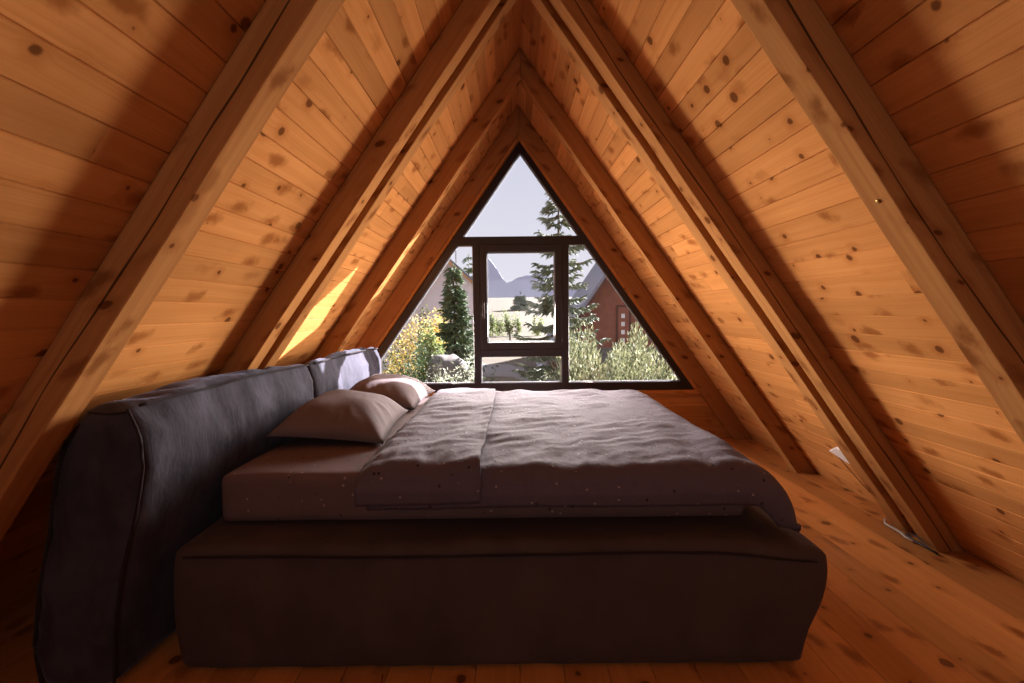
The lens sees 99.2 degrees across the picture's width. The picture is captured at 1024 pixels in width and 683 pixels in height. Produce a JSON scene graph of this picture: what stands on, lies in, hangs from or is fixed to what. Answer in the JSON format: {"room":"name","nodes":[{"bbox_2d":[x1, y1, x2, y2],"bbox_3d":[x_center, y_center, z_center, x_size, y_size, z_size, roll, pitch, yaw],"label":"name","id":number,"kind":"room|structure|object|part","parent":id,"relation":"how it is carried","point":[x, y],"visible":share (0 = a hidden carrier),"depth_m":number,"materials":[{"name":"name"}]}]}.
{"room":"attic bedroom","nodes":[
{"label":"attic bedroom","id":0,"kind":"room"},
{"bbox_2d":[0,0,521,616],"bbox_3d":[-1.000,-0.376,1.176,2.144,3.000,5.800,-1,4,0],"label":"ceiling","id":1,"kind":"structure","parent":0,"point":[96,96],"depth_m":1.41,"materials":[{"name":"brown wood"}]},
{"bbox_2d":[0,0,344,540],"bbox_3d":[-0.979,-0.370,1.186,2.101,2.953,0.098,-1,4,0],"label":"rafter","id":2,"kind":"object","parent":1,"relation":"attached to","point":[282,36],"visible":1,"depth_m":1.16,"materials":[{"name":"brown wood"}]},
{"bbox_2d":[218,0,499,374],"bbox_3d":[-0.979,-0.429,2.049,2.101,2.953,0.099,-1,4,0],"label":"rafter","id":3,"kind":"object","parent":1,"relation":"attached to","point":[470,17],"visible":0.6,"depth_m":2.00,"materials":[{"name":"brown wood"}]},
{"bbox_2d":[257,0,516,369],"bbox_3d":[-0.979,-0.440,2.213,2.101,2.953,0.102,-1,4,0],"label":"rafter","id":4,"kind":"object","parent":1,"relation":"attached to","point":[502,9],"visible":0.28,"depth_m":2.17,"materials":[{"name":"brown wood"}]},
{"bbox_2d":[312,49,519,359],"bbox_3d":[-0.980,-0.499,3.080,2.101,2.953,0.098,-1,4,0],"label":"rafter","id":5,"kind":"object","parent":1,"relation":"attached to","point":[509,81],"visible":0.67,"depth_m":3.01,"materials":[{"name":"brown wood"}]},
{"bbox_2d":[355,107,518,348],"bbox_3d":[-0.981,-0.554,3.885,2.101,2.953,0.066,-1,4,0],"label":"rafter","id":6,"kind":"object","parent":1,"relation":"attached to","point":[447,225],"visible":0.61,"depth_m":3.83,"materials":[{"name":"brown wood"}]},
{"bbox_2d":[0,437,1023,682],"bbox_3d":[0.100,1.123,1.229,4.785,0.050,5.700,-1,4,0],"label":"floor","id":7,"kind":"structure","parent":0,"point":[892,609],"depth_m":1.57,"materials":[{"name":"brown wood"}]},
{"bbox_2d":[32,347,827,682],"bbox_3d":[-0.232,0.549,2.388,2.553,0.936,2.133,-1,4,0],"label":"bed","id":8,"kind":"object","parent":7,"relation":"on","point":[140,547],"visible":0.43,"depth_m":1.41,"materials":[{"name":"fabric"}]},
{"bbox_2d":[36,364,313,682],"bbox_3d":[-1.284,0.593,1.862,0.448,0.928,1.078,-1,4,0],"label":"cushion","id":9,"kind":"object","parent":8,"relation":"on","point":[137,481],"depth_m":1.37,"materials":[{"name":"fabric"}]},
{"bbox_2d":[305,347,380,397],"bbox_3d":[-1.181,0.519,2.922,0.316,0.928,1.070,0,4,3],"label":"cushion","id":10,"kind":"object","parent":8,"relation":"on","point":[340,369],"depth_m":2.75,"materials":[{"name":"fabric"}]},
{"bbox_2d":[221,396,744,520],"bbox_3d":[-0.102,0.501,2.271,1.884,0.177,1.457,-1,4,0],"label":"mattress","id":11,"kind":"object","parent":8,"relation":"on","point":[301,478],"visible":0.15,"depth_m":1.55,"materials":[{"name":"fabric"}]},
{"bbox_2d":[267,389,407,443],"bbox_3d":[-0.806,0.333,2.137,0.480,0.177,0.620,-1,4,-3],"label":"pillow","id":12,"kind":"object","parent":11,"relation":"on","point":[339,414],"visible":1,"depth_m":1.92,"materials":[{"name":"fabric"}]},
{"bbox_2d":[349,374,434,408],"bbox_3d":[-0.782,0.293,2.796,0.478,0.168,0.614,-1,4,0],"label":"pillow","id":13,"kind":"object","parent":11,"relation":"on","point":[408,392],"visible":0.74,"depth_m":2.62,"materials":[{"name":"fabric"}]},
{"bbox_2d":[354,388,800,532],"bbox_3d":[0.215,0.475,2.255,1.505,0.252,1.606,-1,4,0],"label":"duvet","id":14,"kind":"object","parent":11,"relation":"on","point":[465,448],"visible":1,"depth_m":1.56,"materials":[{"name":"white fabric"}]},
{"bbox_2d":[884,518,938,555],"bbox_3d":[2.028,0.985,2.245,0.052,0.039,0.363,0,4,8],"label":"cable","id":15,"kind":"object","parent":7,"relation":"on","point":[909,537],"visible":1,"depth_m":2.20,"materials":[{"name":"white plastic"}]},
{"bbox_2d":[396,127,729,436],"bbox_3d":[0.070,-0.572,3.977,4.206,2.957,0.107,-1,4,0],"label":"wall","id":16,"kind":"structure","parent":0,"point":[692,407],"depth_m":4.01,"materials":[{"name":"brown wood"}]},
{"bbox_2d":[378,141,694,391],"bbox_3d":[0.083,-0.654,3.893,3.159,2.221,0.138,-1,4,0],"label":"window","id":17,"kind":"structure","parent":16,"relation":"in","point":[557,245],"depth_m":3.90,"materials":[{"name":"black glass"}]},
{"bbox_3d":[-0.252,-0.286,3.868,0.026,0.170,0.036,-1,4,0],"label":"handle","id":18,"kind":"part","parent":17,"relation":"part of","materials":[{"name":"metal"}]},
{"bbox_3d":[0.081,-0.398,3.923,0.729,0.931,0.088,-1,4,0],"label":"sash","id":19,"kind":"part","parent":17,"relation":"part of","materials":[{"name":"black metal"}]},
{"bbox_2d":[375,135,699,392],"bbox_3d":[0.069,-0.662,3.893,3.260,2.294,0.047,-1,4,0],"label":"trim","id":20,"kind":"structure","parent":16,"relation":"attached to","point":[518,138],"depth_m":3.86,"materials":[{"name":"brown wood"}]},
{"bbox_2d":[428,390,697,395],"bbox_3d":[0.082,0.468,3.965,3.198,0.032,0.057,-1,4,0],"label":"trim","id":21,"kind":"structure","parent":16,"relation":"attached to","point":[642,391],"depth_m":3.94,"materials":[{"name":"brown wood"}]},
{"bbox_2d":[518,0,1023,581],"bbox_3d":[1.144,-0.399,1.176,2.144,3.000,5.800,-1,4,0],"label":"ceiling","id":22,"kind":"structure","parent":0,"point":[948,75],"depth_m":1.62,"materials":[{"name":"brown wood"}]},
{"bbox_2d":[518,105,751,439],"bbox_3d":[1.121,-0.577,3.885,2.101,2.953,0.066,-1,4,0],"label":"rafter","id":23,"kind":"object","parent":22,"relation":"attached to","point":[528,134],"visible":1,"depth_m":3.86,"materials":[{"name":"brown wood"}]},
{"bbox_2d":[520,48,815,472],"bbox_3d":[1.122,-0.522,3.080,2.101,2.953,0.098,-1,4,0],"label":"rafter","id":24,"kind":"object","parent":22,"relation":"attached to","point":[532,83],"visible":1,"depth_m":3.04,"materials":[{"name":"brown wood"}]},
{"bbox_2d":[531,0,916,534],"bbox_3d":[1.123,-0.463,2.213,2.101,2.953,0.102,-1,4,0],"label":"rafter","id":25,"kind":"object","parent":22,"relation":"attached to","point":[556,24],"visible":0.48,"depth_m":2.19,"materials":[{"name":"brown wood"}]},
{"bbox_2d":[549,0,964,551],"bbox_3d":[1.123,-0.451,2.049,2.101,2.953,0.099,-1,4,0],"label":"rafter","id":26,"kind":"object","parent":22,"relation":"attached to","point":[582,19],"visible":0.99,"depth_m":2.02,"materials":[{"name":"brown wood"}]},
{"bbox_2d":[830,447,868,490],"bbox_3d":[2.039,0.794,2.566,0.272,0.362,0.208,-1,4,0],"label":"cable box","id":27,"kind":"object","parent":22,"relation":"attached to","point":[836,450],"visible":0.51,"depth_m":2.58,"materials":[{"name":"white plastic"}]},
{"bbox_2d":[730,0,1023,443],"bbox_3d":[1.123,-0.392,1.186,2.101,2.953,0.098,-1,4,0],"label":"rafter","id":28,"kind":"object","parent":22,"relation":"attached to","point":[796,36],"visible":1,"depth_m":1.15,"materials":[{"name":"brown wood"}]},
{"label":"outside","id":29,"kind":"structure","parent":0,"visible":0},
{"bbox_2d":[488,258,576,297],"bbox_3d":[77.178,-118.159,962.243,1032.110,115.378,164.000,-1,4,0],"label":"mountains","id":30,"kind":"structure","parent":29,"point":[497,286],"depth_m":888.70,"materials":[{"name":"grey stone"}]},
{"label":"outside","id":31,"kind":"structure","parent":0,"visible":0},
{"bbox_2d":[381,297,677,381],"bbox_3d":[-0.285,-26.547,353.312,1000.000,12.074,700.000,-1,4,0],"label":"terrain","id":32,"kind":"structure","parent":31,"point":[496,305],"depth_m":77.86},
{"bbox_2d":[381,335,433,382],"bbox_3d":[-2.192,1.314,9.138,1.195,3.153,1.126,-1,4,0],"label":"shrub","id":33,"kind":"object","parent":32,"relation":"on","point":[406,371],"visible":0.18,"depth_m":8.90,"materials":[{"name":"green plant"}]},
{"bbox_2d":[382,308,448,377],"bbox_3d":[-3.247,0.682,15.019,2.496,3.720,1.732,0,4,7],"label":"bush","id":34,"kind":"object","parent":32,"relation":"on","point":[403,355],"visible":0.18,"depth_m":14.78,"materials":[{"name":"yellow plant"}]},
{"bbox_2d":[382,251,473,373],"bbox_3d":[-4.395,-1.471,22.820,5.100,7.480,2.860,-1,4,0],"label":"house","id":35,"kind":"structure","parent":32,"relation":"on","point":[433,296],"depth_m":21.93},
{"bbox_2d":[417,304,444,382],"bbox_3d":[-1.950,0.923,10.967,0.985,3.751,0.727,-1,4,0],"label":"leafy bush","id":36,"kind":"object","parent":32,"relation":"on","point":[430,338],"visible":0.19,"depth_m":10.76,"materials":[{"name":"green plant"}]},
{"bbox_2d":[426,354,460,382],"bbox_3d":[-1.104,1.563,7.529,0.918,2.896,0.823,-1,4,0],"label":"shrub","id":37,"kind":"object","parent":32,"relation":"on","point":[434,375],"visible":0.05,"depth_m":7.53,"materials":[{"name":"green plant"}]},
{"bbox_2d":[427,354,471,382],"bbox_3d":[-1.401,1.602,9.739,1.053,2.662,0.937,-1,4,0],"label":"boulder","id":38,"kind":"object","parent":32,"relation":"on","point":[448,359],"visible":0.27,"depth_m":9.35,"materials":[{"name":"grey stone"}]},
{"bbox_2d":[434,261,484,381],"bbox_3d":[-1.565,0.369,12.011,2.299,5.139,2.196,-3,4,-28],"label":"spruce tree","id":39,"kind":"object","parent":32,"relation":"on","point":[449,333],"visible":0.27,"depth_m":11.80,"materials":[{"name":"green plant"}]},
{"bbox_2d":[451,344,473,381],"bbox_3d":[-0.794,1.511,7.945,0.591,2.948,0.658,-3,5,-31],"label":"shrub","id":40,"kind":"object","parent":32,"relation":"on","point":[470,370],"visible":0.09,"depth_m":7.85,"materials":[{"name":"green plant"}]},
{"bbox_2d":[461,255,472,277],"bbox_3d":[-4.516,-4.152,44.892,4.152,9.932,4.055,3,5,42],"label":"spruce tree","id":41,"kind":"object","parent":32,"relation":"on","point":[466,259],"visible":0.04,"depth_m":44.39,"materials":[{"name":"green plant"}]},
{"bbox_2d":[482,365,498,381],"bbox_3d":[-0.403,1.692,9.147,0.564,2.436,0.528,-1,4,0],"label":"grass tuft","id":42,"kind":"object","parent":32,"relation":"on","point":[485,365],"visible":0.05,"depth_m":9.12,"materials":[{"name":"green plant"}]},
{"bbox_2d":[489,312,498,336],"bbox_3d":[-2.583,-2.287,59.978,1.603,3.579,1.149,-1,4,0],"label":"bush","id":43,"kind":"object","parent":32,"relation":"on","point":[492,319],"visible":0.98,"depth_m":59.83,"materials":[{"name":"green plant"}]},
{"bbox_2d":[495,308,504,335],"bbox_3d":[-1.741,-2.759,61.874,1.961,4.127,1.253,-1,4,0],"label":"bush","id":44,"kind":"object","parent":32,"relation":"on","point":[499,324],"visible":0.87,"depth_m":61.87,"materials":[{"name":"green plant"}]},
{"bbox_2d":[503,311,512,334],"bbox_3d":[-0.496,-2.597,60.018,1.336,3.742,1.301,1,4,19],"label":"bush","id":45,"kind":"object","parent":32,"relation":"on","point":[507,321],"visible":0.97,"depth_m":59.89,"materials":[{"name":"green plant"}]},
{"bbox_2d":[511,311,521,335],"bbox_3d":[0.578,-2.453,61.015,1.745,3.731,1.195,-1,4,0],"label":"bush","id":46,"kind":"object","parent":32,"relation":"on","point":[518,323],"visible":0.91,"depth_m":60.89,"materials":[{"name":"green plant"}]},
{"bbox_2d":[482,364,555,381],"bbox_3d":[-0.228,2.057,22.943,11.500,0.266,13.500,-1,4,0],"label":"gravel yard","id":47,"kind":"structure","parent":32,"relation":"on","point":[504,370],"depth_m":25.70,"materials":[{"name":"grey gravel"}]},
{"bbox_2d":[510,291,529,310],"bbox_3d":[2.828,-13.260,149.808,7.906,8.529,8.298,-1,4,0],"label":"spruce tree","id":48,"kind":"object","parent":32,"relation":"on","point":[520,301],"visible":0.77,"depth_m":148.01,"materials":[{"name":"green plant"}]},
{"bbox_2d":[531,316,544,335],"bbox_3d":[3.495,-2.149,59.966,2.030,2.932,1.291,-1,4,0],"label":"bush","id":49,"kind":"object","parent":32,"relation":"on","point":[536,333],"visible":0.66,"depth_m":60.01,"materials":[{"name":"green plant"}]},
{"bbox_2d":[511,192,610,380],"bbox_3d":[1.214,-0.659,10.417,3.152,6.960,2.777,0,4,6],"label":"spruce tree","id":50,"kind":"object","parent":32,"relation":"on","point":[547,306],"visible":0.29,"depth_m":10.29,"materials":[{"name":"green plant"}]},
{"bbox_2d":[550,314,602,380],"bbox_3d":[1.340,1.168,9.070,1.185,3.502,1.220,-1,4,0],"label":"bush","id":51,"kind":"object","parent":32,"relation":"on","point":[573,341],"visible":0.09,"depth_m":8.83,"materials":[{"name":"green plant"}]},
{"bbox_2d":[557,338,597,380],"bbox_3d":[1.168,1.429,7.936,0.723,3.130,0.561,-2,4,-14],"label":"bush","id":52,"kind":"object","parent":32,"relation":"on","point":[588,346],"visible":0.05,"depth_m":7.77,"materials":[{"name":"green plant"}]},
{"bbox_2d":[569,342,609,380],"bbox_3d":[1.157,1.515,6.762,0.840,3.120,0.817,1,4,25],"label":"bush","id":53,"kind":"object","parent":32,"relation":"on","point":[593,376],"visible":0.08,"depth_m":6.42,"materials":[{"name":"green plant"}]},
{"bbox_2d":[536,263,668,369],"bbox_3d":[6.910,-2.400,30.462,10.676,7.850,8.500,-1,4,0],"label":"cabin","id":54,"kind":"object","parent":32,"relation":"on","point":[615,321],"visible":0.25,"depth_m":26.95,"materials":[{"name":"red wood"}]},
{"bbox_3d":[6.895,-0.941,26.961,0.921,2.617,0.075,-1,4,0],"label":"door frame","id":55,"kind":"part","parent":54,"relation":"part of","materials":[{"name":"wood"}]},
{"bbox_3d":[6.895,-0.932,26.976,0.681,2.397,0.044,-1,4,0],"label":"door","id":56,"kind":"part","parent":54,"relation":"part of","materials":[{"name":"wood"}]},
{"bbox_2d":[570,329,634,380],"bbox_3d":[1.530,1.384,7.713,1.201,3.248,1.167,-1,4,0],"label":"bush","id":57,"kind":"object","parent":32,"relation":"on","point":[591,333],"visible":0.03,"depth_m":7.75,"materials":[{"name":"green plant"}]},
{"bbox_2d":[582,340,628,379],"bbox_3d":[2.426,1.380,10.585,1.554,2.857,1.240,-1,4,0],"label":"bush","id":58,"kind":"object","parent":32,"relation":"on","point":[618,340],"visible":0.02,"depth_m":10.66,"materials":[{"name":"green plant"}]},
{"bbox_2d":[608,321,653,378],"bbox_3d":[2.447,1.178,9.008,0.926,3.464,0.874,3,5,44],"label":"bush","id":59,"kind":"object","parent":32,"relation":"on","point":[637,340],"visible":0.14,"depth_m":8.67,"materials":[{"name":"green plant"}]},
{"bbox_2d":[600,326,666,380],"bbox_3d":[1.834,1.399,6.919,1.199,3.320,1.036,-1,4,0],"label":"bush","id":60,"kind":"object","parent":32,"relation":"on","point":[615,373],"visible":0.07,"depth_m":6.98,"materials":[{"name":"green plant"}]},
{"bbox_2d":[633,347,664,379],"bbox_3d":[2.588,1.530,8.090,1.079,2.879,0.853,-1,4,0],"label":"bush","id":61,"kind":"object","parent":32,"relation":"on","point":[656,353],"visible":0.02,"depth_m":8.07,"materials":[{"name":"green plant"}]},
{"bbox_2d":[642,347,677,379],"bbox_3d":[2.449,1.422,6.995,0.955,3.249,0.912,-1,4,-4],"label":"bush","id":62,"kind":"object","parent":32,"relation":"on","point":[661,375],"visible":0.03,"depth_m":7.03,"materials":[{"name":"green plant"}]}
]}

